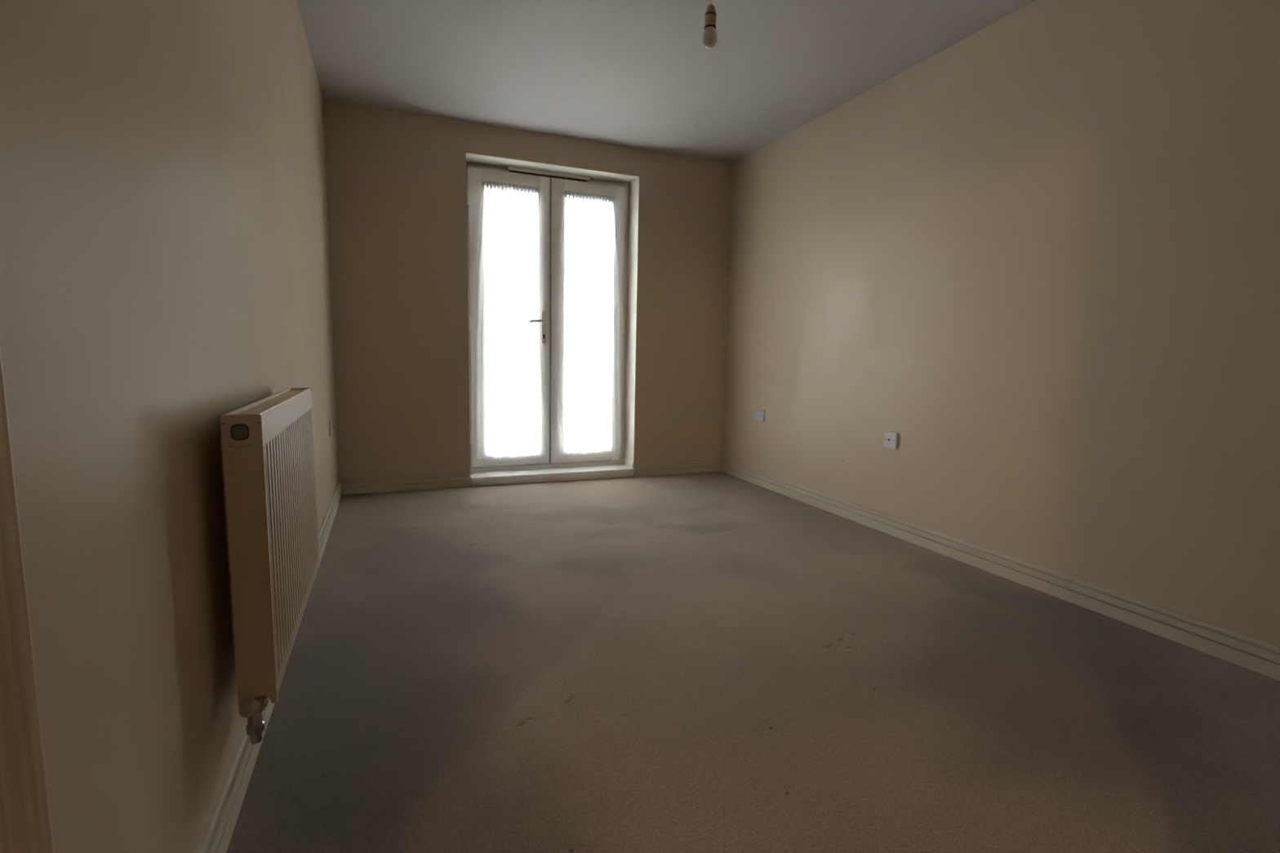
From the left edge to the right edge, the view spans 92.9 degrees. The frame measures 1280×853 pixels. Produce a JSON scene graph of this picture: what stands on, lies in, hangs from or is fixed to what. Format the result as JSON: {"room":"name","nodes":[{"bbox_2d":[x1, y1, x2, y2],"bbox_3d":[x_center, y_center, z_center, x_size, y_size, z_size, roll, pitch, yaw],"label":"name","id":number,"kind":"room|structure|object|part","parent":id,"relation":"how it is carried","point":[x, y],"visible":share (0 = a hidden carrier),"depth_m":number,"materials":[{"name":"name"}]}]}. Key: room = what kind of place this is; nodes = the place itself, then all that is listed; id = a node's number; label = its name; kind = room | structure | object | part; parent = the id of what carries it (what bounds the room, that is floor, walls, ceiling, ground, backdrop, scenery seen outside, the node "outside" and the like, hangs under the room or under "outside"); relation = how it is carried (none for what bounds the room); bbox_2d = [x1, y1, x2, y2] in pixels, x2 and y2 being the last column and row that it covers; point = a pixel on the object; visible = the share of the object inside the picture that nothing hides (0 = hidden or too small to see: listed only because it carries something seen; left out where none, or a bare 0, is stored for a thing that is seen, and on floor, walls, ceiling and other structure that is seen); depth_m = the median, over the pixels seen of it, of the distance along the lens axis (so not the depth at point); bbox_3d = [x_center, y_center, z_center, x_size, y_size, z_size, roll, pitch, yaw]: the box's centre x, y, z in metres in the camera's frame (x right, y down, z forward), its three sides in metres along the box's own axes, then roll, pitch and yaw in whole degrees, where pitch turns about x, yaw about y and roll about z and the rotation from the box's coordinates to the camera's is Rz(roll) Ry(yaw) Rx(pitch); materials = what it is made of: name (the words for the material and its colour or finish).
{"room":"empty bedroom","nodes":[
{"label":"empty bedroom","id":0,"kind":"room"},
{"bbox_2d":[0,0,338,852],"bbox_3d":[-1.259,-0.478,1.605,0.440,2.400,4.500,-2,8,-22],"label":"wall","id":1,"kind":"structure","parent":0,"point":[165,259],"depth_m":0.87,"materials":[{"name":"beige paint"}]},
{"bbox_2d":[0,347,53,852],"bbox_3d":[-0.394,-0.066,0.007,0.035,1.980,0.774,0,7,-6],"label":"door","id":2,"kind":"structure","parent":1,"relation":"in","point":[25,824],"depth_m":0.41,"materials":[{"name":"wood"}]},
{"bbox_2d":[194,480,342,852],"bbox_3d":[-1.183,0.622,2.107,0.018,0.097,3.900,-2,8,-22],"label":"baseboard","id":3,"kind":"structure","parent":1,"relation":"attached to","point":[215,837],"depth_m":1.23,"materials":[{"name":"white wood"}]},
{"bbox_2d":[219,387,319,744],"bbox_3d":[-0.907,0.251,1.512,0.100,0.642,0.856,-2,8,-22],"label":"radiator","id":4,"kind":"object","parent":1,"relation":"attached to","point":[267,445],"visible":1,"depth_m":1.20,"materials":[{"name":"beige metal"}]},
{"bbox_3d":[-0.875,0.214,1.544,0.013,0.567,0.800,-2,8,-22],"label":"panel","id":5,"kind":"part","parent":4,"relation":"part of","materials":[{"name":"beige metal"}]},
{"bbox_2d":[328,419,332,435],"bbox_3d":[-1.749,0.006,3.438,0.010,0.086,0.086,-2,8,-22],"label":"wall socket","id":6,"kind":"object","parent":1,"relation":"attached to","point":[330,420],"visible":1,"depth_m":3.40,"materials":[{"name":"grey plastic"}]},
{"bbox_2d":[323,98,733,487],"bbox_3d":[-0.651,-0.811,4.426,3.072,2.700,0.300,-2,8,-22],"label":"wall","id":7,"kind":"structure","parent":0,"point":[396,180],"depth_m":4.02,"materials":[{"name":"beige paint"}]},
{"bbox_2d":[341,472,471,495],"bbox_3d":[-1.538,0.379,4.043,0.799,0.097,0.018,-2,8,-22],"label":"baseboard","id":8,"kind":"structure","parent":7,"relation":"attached to","point":[405,483],"depth_m":4.03,"materials":[{"name":"white wood"}]},
{"bbox_2d":[466,162,628,472],"bbox_3d":[-0.658,-0.750,4.466,1.218,2.147,0.191,-2,8,-22],"label":"door","id":9,"kind":"structure","parent":7,"relation":"in","point":[552,185],"depth_m":4.41,"materials":[{"name":"white plastic"}]},
{"bbox_2d":[473,180,549,459],"bbox_3d":[-0.911,-0.718,4.317,0.544,1.925,0.031,-2,8,-22],"label":"curtain","id":10,"kind":"object","parent":9,"relation":"hanging from","point":[510,413],"visible":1,"depth_m":4.31,"materials":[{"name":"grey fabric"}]},
{"bbox_3d":[-0.737,-0.757,4.363,0.129,0.030,0.063,-2,8,-22],"label":"lever handle","id":11,"kind":"part","parent":9,"relation":"part of","materials":[{"name":"grey metal"}]},
{"bbox_2d":[506,165,589,181],"bbox_3d":[-0.647,-1.800,4.332,0.587,0.022,0.051,-2,8,-22],"label":"vent","id":12,"kind":"object","parent":9,"relation":"attached to","point":[510,170],"depth_m":4.31,"materials":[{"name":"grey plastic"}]},
{"bbox_2d":[557,190,621,454],"bbox_3d":[-0.368,-0.738,4.537,0.508,1.917,0.031,-2,8,-22],"label":"curtain","id":13,"kind":"object","parent":9,"relation":"hanging from","point":[588,365],"visible":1,"depth_m":4.53,"materials":[{"name":"grey fabric"}]},
{"bbox_2d":[470,464,634,486],"bbox_3d":[-0.640,0.357,4.505,1.206,0.064,0.200,-2,8,-22],"label":"trim","id":14,"kind":"structure","parent":7,"relation":"attached to","point":[569,473],"depth_m":4.43,"materials":[{"name":"white"}]},
{"bbox_2d":[624,457,634,467],"bbox_3d":[-0.082,0.280,4.718,0.013,0.051,0.170,-2,8,-22],"label":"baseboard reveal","id":15,"kind":"structure","parent":7,"relation":"attached to","point":[628,462],"depth_m":4.71,"materials":[{"name":"white paint"}]},
{"bbox_2d":[633,458,720,476],"bbox_3d":[0.303,0.324,4.793,0.754,0.097,0.018,-2,8,-22],"label":"baseboard","id":16,"kind":"structure","parent":7,"relation":"attached to","point":[705,465],"depth_m":4.78,"materials":[{"name":"white wood"}]},
{"bbox_2d":[296,0,1035,163],"bbox_3d":[0.068,-1.618,0.641,4.552,0.150,7.000,-2,8,-22],"label":"ceiling","id":17,"kind":"structure","parent":0,"point":[635,73],"depth_m":3.04,"materials":[{"name":"white paint"}]},
{"bbox_2d":[702,0,716,48],"bbox_3d":[0.245,-1.513,2.087,0.090,0.402,0.090,-2,8,-22],"label":"pendant light","id":18,"kind":"object","parent":17,"relation":"hanging from","point":[709,37],"visible":1,"depth_m":2.09,"materials":[{"name":"beige plastic"}]},
{"bbox_3d":[0.242,-1.347,2.108,0.047,0.066,0.047,-2,8,-22],"label":"light bulb","id":19,"kind":"part","parent":18,"relation":"part of","materials":[{"name":"white glass"}]},
{"bbox_2d":[226,471,1279,852],"bbox_3d":[0.017,0.912,0.950,4.552,0.150,7.000,-2,8,-22],"label":"floor","id":20,"kind":"structure","parent":0,"point":[707,662],"depth_m":1.68,"materials":[{"name":"beige carpet"}]},
{"bbox_2d":[721,0,1279,646],"bbox_3d":[1.607,-0.563,2.773,0.150,2.400,4.500,-2,8,-22],"label":"wall","id":21,"kind":"structure","parent":0,"point":[1040,255],"depth_m":2.45,"materials":[{"name":"beige paint"}]},
{"bbox_2d":[752,408,764,422],"bbox_3d":[0.860,-0.085,4.426,0.013,0.086,0.146,-2,8,-22],"label":"socket","id":22,"kind":"object","parent":21,"relation":"attached to","point":[758,415],"visible":1,"depth_m":4.41,"materials":[{"name":"grey plastic"}]},
{"bbox_2d":[883,431,897,448],"bbox_3d":[1.341,0.072,3.256,0.014,0.088,0.088,-2,8,-22],"label":"socket","id":23,"kind":"object","parent":21,"relation":"attached to","point":[891,438],"visible":1,"depth_m":3.25,"materials":[{"name":"grey plastic"}]},
{"bbox_2d":[720,458,1279,680],"bbox_3d":[1.507,0.582,2.881,0.018,0.097,4.500,-2,8,-22],"label":"baseboard","id":24,"kind":"structure","parent":21,"relation":"attached to","point":[1261,657],"depth_m":2.43,"materials":[{"name":"white wood"}]}
]}

